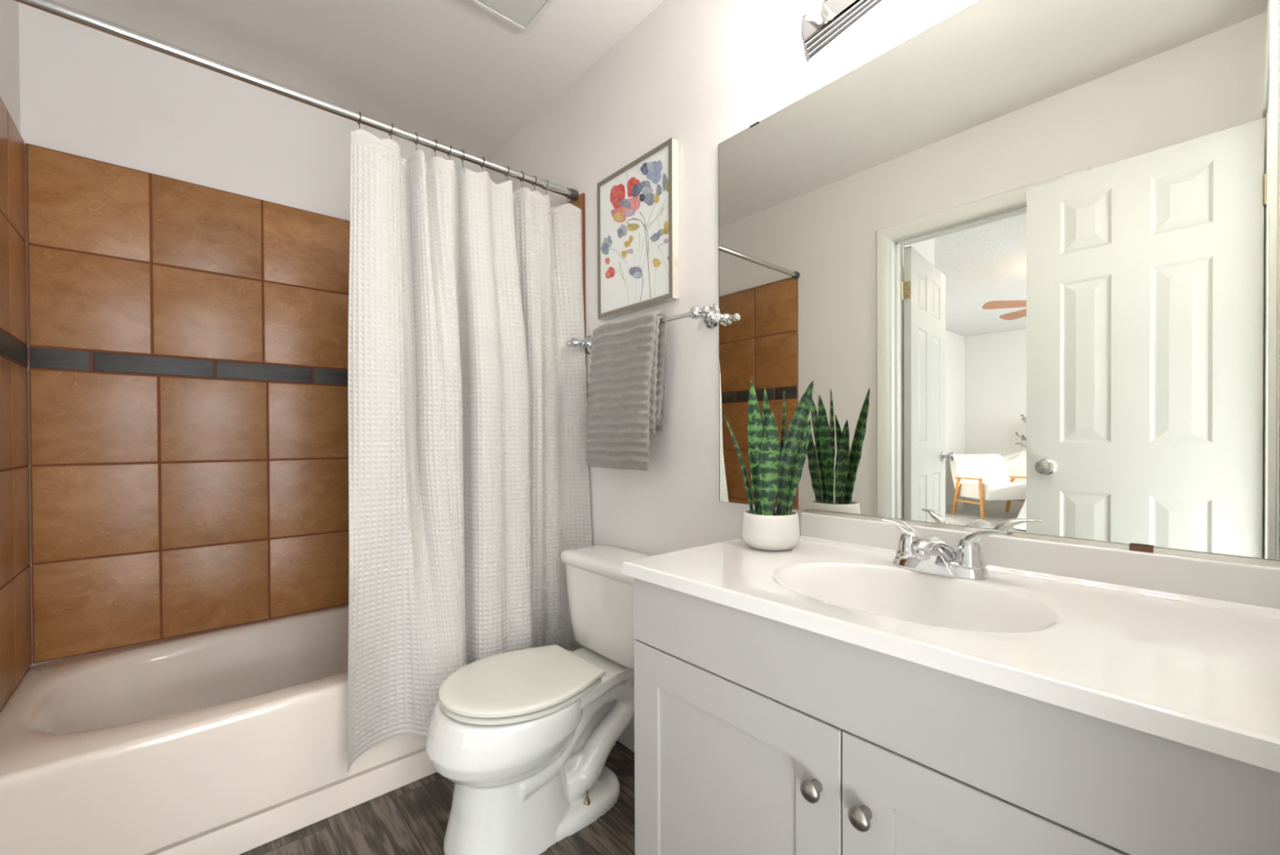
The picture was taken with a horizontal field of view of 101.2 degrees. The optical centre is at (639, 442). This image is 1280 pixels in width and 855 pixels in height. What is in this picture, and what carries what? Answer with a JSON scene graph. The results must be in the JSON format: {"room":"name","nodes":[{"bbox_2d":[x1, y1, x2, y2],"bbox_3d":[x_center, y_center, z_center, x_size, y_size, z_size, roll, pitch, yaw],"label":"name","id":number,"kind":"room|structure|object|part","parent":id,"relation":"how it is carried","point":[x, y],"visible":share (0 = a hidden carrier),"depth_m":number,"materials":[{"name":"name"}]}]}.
{"room":"bathroom","nodes":[
{"label":"bathroom","id":0,"kind":"room"},
{"bbox_2d":[0,0,20,133],"bbox_3d":[-0.513,-0.155,-0.053,0.110,2.440,4.396,-1,1,-41],"label":"wall","id":1,"kind":"structure","parent":0,"point":[9,9],"depth_m":1.54,"materials":[{"name":"paint"}]},
{"bbox_2d":[0,96,31,711],"bbox_3d":[-1.639,-0.117,1.329,0.012,1.620,0.808,-1,1,-41],"label":"wall tile","id":2,"kind":"structure","parent":1,"relation":"attached to","point":[15,615],"depth_m":1.48,"materials":[{"name":"brown tile"}]},
{"bbox_2d":[13,0,578,200],"bbox_3d":[-0.807,-0.933,1.514,1.499,0.038,0.038,-1,1,-41],"label":"shower curtain rod","id":3,"kind":"object","parent":1,"relation":"attached to","point":[52,7],"visible":0.99,"depth_m":1.36,"materials":[{"name":"metal"}]},
{"bbox_2d":[357,111,361,128],"bbox_3d":[-0.807,-0.912,1.514,0.006,0.078,0.034,-1,1,-41],"label":"curtain ring","id":4,"kind":"object","parent":3,"relation":"hanging from","point":[359,112],"visible":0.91,"depth_m":1.51,"materials":[{"name":"metal"}]},
{"bbox_2d":[388,123,393,139],"bbox_3d":[-0.743,-0.912,1.570,0.008,0.078,0.034,-1,1,-41],"label":"curtain ring","id":5,"kind":"object","parent":3,"relation":"hanging from","point":[392,123],"visible":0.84,"depth_m":1.56,"materials":[{"name":"metal"}]},
{"bbox_2d":[414,132,418,150],"bbox_3d":[-0.688,-0.913,1.619,0.008,0.078,0.034,-1,1,-41],"label":"curtain ring","id":6,"kind":"object","parent":3,"relation":"hanging from","point":[415,132],"visible":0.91,"depth_m":1.61,"materials":[{"name":"metal"}]},
{"bbox_2d":[461,149,464,172],"bbox_3d":[-0.578,-0.914,1.714,0.008,0.078,0.034,-1,1,-41],"label":"curtain ring","id":7,"kind":"object","parent":3,"relation":"hanging from","point":[461,149],"visible":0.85,"depth_m":1.71,"materials":[{"name":"metal"}]},
{"bbox_2d":[346,128,592,775],"bbox_3d":[-0.519,-0.007,1.715,0.827,1.772,0.158,-1,1,-41],"label":"shower curtain","id":8,"kind":"object","parent":7,"relation":"hanging from","point":[468,477],"visible":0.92,"depth_m":1.64,"materials":[{"name":"white fabric"}]},
{"bbox_2d":[18,2,484,666],"bbox_3d":[-1.425,-0.168,2.148,1.634,2.440,0.120,-1,1,-41],"label":"wall","id":9,"kind":"structure","parent":0,"point":[85,91],"depth_m":1.87,"materials":[{"name":"paint"}]},
{"bbox_2d":[26,143,350,663],"bbox_3d":[-1.340,-0.125,2.135,1.500,1.620,0.012,-1,1,-41],"label":"wall tile","id":10,"kind":"structure","parent":9,"relation":"attached to","point":[188,342],"depth_m":1.86,"materials":[{"name":"brown tile"}]},
{"bbox_2d":[51,0,664,159],"bbox_3d":[0.061,-1.422,0.523,1.754,0.080,4.516,-1,1,-41],"label":"ceiling","id":11,"kind":"structure","parent":0,"point":[456,73],"depth_m":1.85,"materials":[{"name":"paint"}]},
{"bbox_2d":[468,0,554,32],"bbox_3d":[-0.395,-1.377,1.520,0.339,0.023,0.344,-1,1,-41],"label":"ceiling vent","id":12,"kind":"object","parent":11,"relation":"in","point":[522,15],"visible":1,"depth_m":1.66,"materials":[{"name":"plastic"}]},
{"bbox_3d":[-0.395,-1.369,1.520,0.303,0.005,0.308,-1,1,-41],"label":"panel","id":13,"kind":"part","parent":12,"relation":"part of","materials":[{"name":"white plastic"}]},
{"bbox_2d":[238,740,635,854],"bbox_3d":[0.072,1.083,0.542,1.754,0.050,4.516,-1,1,-41],"label":"floor","id":14,"kind":"structure","parent":0,"point":[411,818],"depth_m":1.44,"materials":[{"name":"brown wood"}]},
{"bbox_2d":[0,604,436,854],"bbox_3d":[-1.071,0.869,1.840,1.520,0.365,0.813,-1,1,-41],"label":"bathtub","id":15,"kind":"object","parent":14,"relation":"on","point":[233,740],"visible":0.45,"depth_m":1.39,"materials":[{"name":"ceramic"}]},
{"bbox_2d":[0,604,348,776],"bbox_3d":[-1.074,0.842,1.843,1.520,0.310,0.804,-1,1,-41],"label":"basin","id":16,"kind":"object","parent":15,"relation":"in","point":[267,697],"depth_m":1.49,"materials":[{"name":"ceramic"}]},
{"bbox_2d":[426,543,652,854],"bbox_3d":[-0.251,0.707,1.516,0.698,0.690,0.430,-1,1,-41],"label":"toilet","id":17,"kind":"object","parent":14,"relation":"on","point":[525,738],"visible":0.98,"depth_m":1.39,"materials":[{"name":"ceramic"}]},
{"bbox_3d":[-0.335,0.670,1.443,0.402,0.016,0.354,-1,1,-41],"label":"seat","id":18,"kind":"part","parent":17,"relation":"part of","materials":[{"name":"plastic"}]},
{"bbox_3d":[-0.336,0.650,1.442,0.410,0.026,0.362,-1,1,-41],"label":"seat lid","id":19,"kind":"part","parent":17,"relation":"part of","materials":[{"name":"plastic"}]},
{"bbox_3d":[-0.066,0.527,1.678,0.188,0.260,0.404,-1,1,-41],"label":"tank","id":20,"kind":"part","parent":17,"relation":"part of","materials":[{"name":"ceramic"}]},
{"bbox_3d":[-0.068,0.381,1.675,0.206,0.042,0.428,-1,1,-41],"label":"tank lid","id":21,"kind":"part","parent":17,"relation":"part of","materials":[{"name":"ceramic"}]},
{"bbox_2d":[633,577,1279,854],"bbox_3d":[0.435,0.660,0.892,0.495,0.787,0.857,-1,1,-41],"label":"vanity cabinet","id":22,"kind":"object","parent":14,"relation":"on","point":[754,734],"visible":0.89,"depth_m":0.69,"materials":[{"name":"paint"}]},
{"bbox_3d":[0.142,0.675,0.910,0.020,0.546,0.444,-1,1,-41],"label":"door","id":23,"kind":"part","parent":22,"relation":"part of","materials":[{"name":"paint"}]},
{"bbox_3d":[0.246,0.496,0.752,0.029,0.030,0.030,-1,1,-41],"label":"knob","id":24,"kind":"part","parent":22,"relation":"part of","materials":[{"name":"silver metal"}]},
{"bbox_3d":[0.294,0.496,0.698,0.029,0.030,0.030,-1,1,-41],"label":"knob","id":25,"kind":"part","parent":22,"relation":"part of","materials":[{"name":"silver metal"}]},
{"bbox_2d":[622,511,1279,772],"bbox_3d":[0.433,0.268,0.898,0.486,0.188,0.871,-1,1,-41],"label":"countertop","id":26,"kind":"structure","parent":22,"relation":"on","point":[1182,649],"depth_m":0.75,"materials":[{"name":"stone"}]},
{"bbox_2d":[724,380,813,550],"bbox_3d":[0.290,0.048,1.202,0.195,0.380,0.137,0,0,10],"label":"snake plant","id":27,"kind":"object","parent":26,"relation":"on","point":[775,468],"visible":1,"depth_m":1.17,"materials":[{"name":"green plant"}]},
{"bbox_3d":[0.297,0.198,1.197,0.127,0.080,0.127,-1,1,-41],"label":"pot","id":28,"kind":"part","parent":27,"relation":"part of","materials":[{"name":"white ceramic"}]},
{"bbox_2d":[882,517,1013,580],"bbox_3d":[0.540,0.195,0.955,0.125,0.091,0.221,-1,1,-41],"label":"faucet","id":29,"kind":"object","parent":26,"relation":"on","point":[931,554],"visible":1,"depth_m":0.94,"materials":[{"name":"silver metal"}]},
{"bbox_3d":[0.516,0.185,1.030,0.052,0.072,0.076,-1,1,-41],"label":"handle","id":30,"kind":"part","parent":29,"relation":"part of","materials":[{"name":"silver metal"}]},
{"bbox_3d":[0.546,0.215,0.971,0.034,0.043,0.068,-1,1,-41],"label":"plate","id":31,"kind":"part","parent":29,"relation":"part of","materials":[{"name":"silver metal"}]},
{"bbox_3d":[0.534,0.200,0.962,0.124,0.060,0.080,-1,1,-41],"label":"spout","id":32,"kind":"part","parent":29,"relation":"part of","materials":[{"name":"silver metal"}]},
{"bbox_3d":[0.605,0.186,0.927,0.052,0.072,0.094,-1,1,-41],"label":"handle","id":33,"kind":"part","parent":29,"relation":"part of","materials":[{"name":"silver metal"}]},
{"bbox_3d":[0.425,0.676,0.587,0.020,0.546,0.410,-1,1,-41],"label":"door","id":34,"kind":"part","parent":22,"relation":"part of","materials":[{"name":"paint"}]},
{"bbox_2d":[484,0,980,724],"bbox_3d":[0.682,-0.169,1.070,0.120,2.440,4.516,-1,1,-41],"label":"wall","id":35,"kind":"structure","parent":0,"point":[697,74],"depth_m":1.60,"materials":[{"name":"paint"}]},
{"bbox_2d":[566,193,586,361],"bbox_3d":[-0.487,-0.130,2.308,0.012,1.620,0.849,-1,1,-41],"label":"wall tile","id":36,"kind":"structure","parent":35,"relation":"attached to","point":[580,202],"depth_m":1.99,"materials":[{"name":"brown ceramic"}]},
{"bbox_2d":[617,722,634,751],"bbox_3d":[0.076,1.006,1.677,0.013,0.085,0.780,-1,1,-41],"label":"baseboard","id":37,"kind":"structure","parent":35,"relation":"attached to","point":[626,738],"depth_m":1.80,"materials":[{"name":"white paint"}]},
{"bbox_2d":[596,137,679,319],"bbox_3d":[-0.017,-0.683,1.748,0.029,0.484,0.380,-1,1,-41],"label":"framed picture","id":38,"kind":"object","parent":35,"relation":"attached to","point":[638,219],"visible":1,"depth_m":1.71,"materials":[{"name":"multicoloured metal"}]},
{"bbox_2d":[566,303,720,354],"bbox_3d":[-0.020,-0.363,1.712,0.088,0.070,0.696,-1,1,-41],"label":"towel bar","id":39,"kind":"object","parent":35,"relation":"attached to","point":[710,314],"visible":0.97,"depth_m":1.50,"materials":[{"name":"silver metal"}]},
{"bbox_3d":[-0.219,-0.364,1.946,0.095,0.070,0.070,-1,1,-30],"label":"post","id":40,"kind":"part","parent":39,"relation":"part of","materials":[{"name":"silver metal"}]},
{"bbox_2d":[585,309,669,470],"bbox_3d":[-0.046,-0.159,1.705,0.095,0.487,0.354,-1,1,-41],"label":"hand towel","id":41,"kind":"object","parent":39,"relation":"hanging from","point":[625,406],"visible":1,"depth_m":1.64,"materials":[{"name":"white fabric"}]},
{"bbox_3d":[-0.035,-0.363,1.688,0.012,0.012,0.640,-1,1,-41],"label":"rail","id":42,"kind":"part","parent":39,"relation":"part of","materials":[{"name":"silver metal"}]},
{"bbox_3d":[0.185,-0.362,1.484,0.070,0.070,0.095,0,1,38],"label":"post","id":43,"kind":"part","parent":39,"relation":"part of","materials":[{"name":"silver metal"}]},
{"bbox_2d":[782,0,884,61],"bbox_3d":[0.547,-0.980,0.997,0.166,0.112,0.633,-1,1,-41],"label":"vanity light","id":44,"kind":"object","parent":35,"relation":"attached to","point":[823,22],"visible":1,"depth_m":1.19,"materials":[{"name":"silver metal"}]},
{"bbox_2d":[782,0,829,27],"bbox_3d":[0.370,-0.977,1.170,0.128,0.072,0.072,-1,1,-41],"label":"bulb","id":45,"kind":"object","parent":44,"relation":"attached to","point":[816,12],"depth_m":1.19,"materials":[{"name":"white"}]},
{"bbox_2d":[718,0,1279,567],"bbox_3d":[0.559,-0.335,1.106,0.013,1.017,1.024,-1,1,-41],"label":"wall mirror","id":46,"kind":"object","parent":35,"relation":"attached to","point":[1020,260],"visible":0.95,"depth_m":0.94,"materials":[{"name":"silver mirror"}]},
{"bbox_2d":[800,511,1279,608],"bbox_3d":[0.647,0.206,1.007,0.020,0.067,0.755,-1,1,-41],"label":"backsplash","id":47,"kind":"structure","parent":35,"relation":"attached to","point":[1226,580],"depth_m":0.87,"materials":[{"name":"stone"}]}
]}

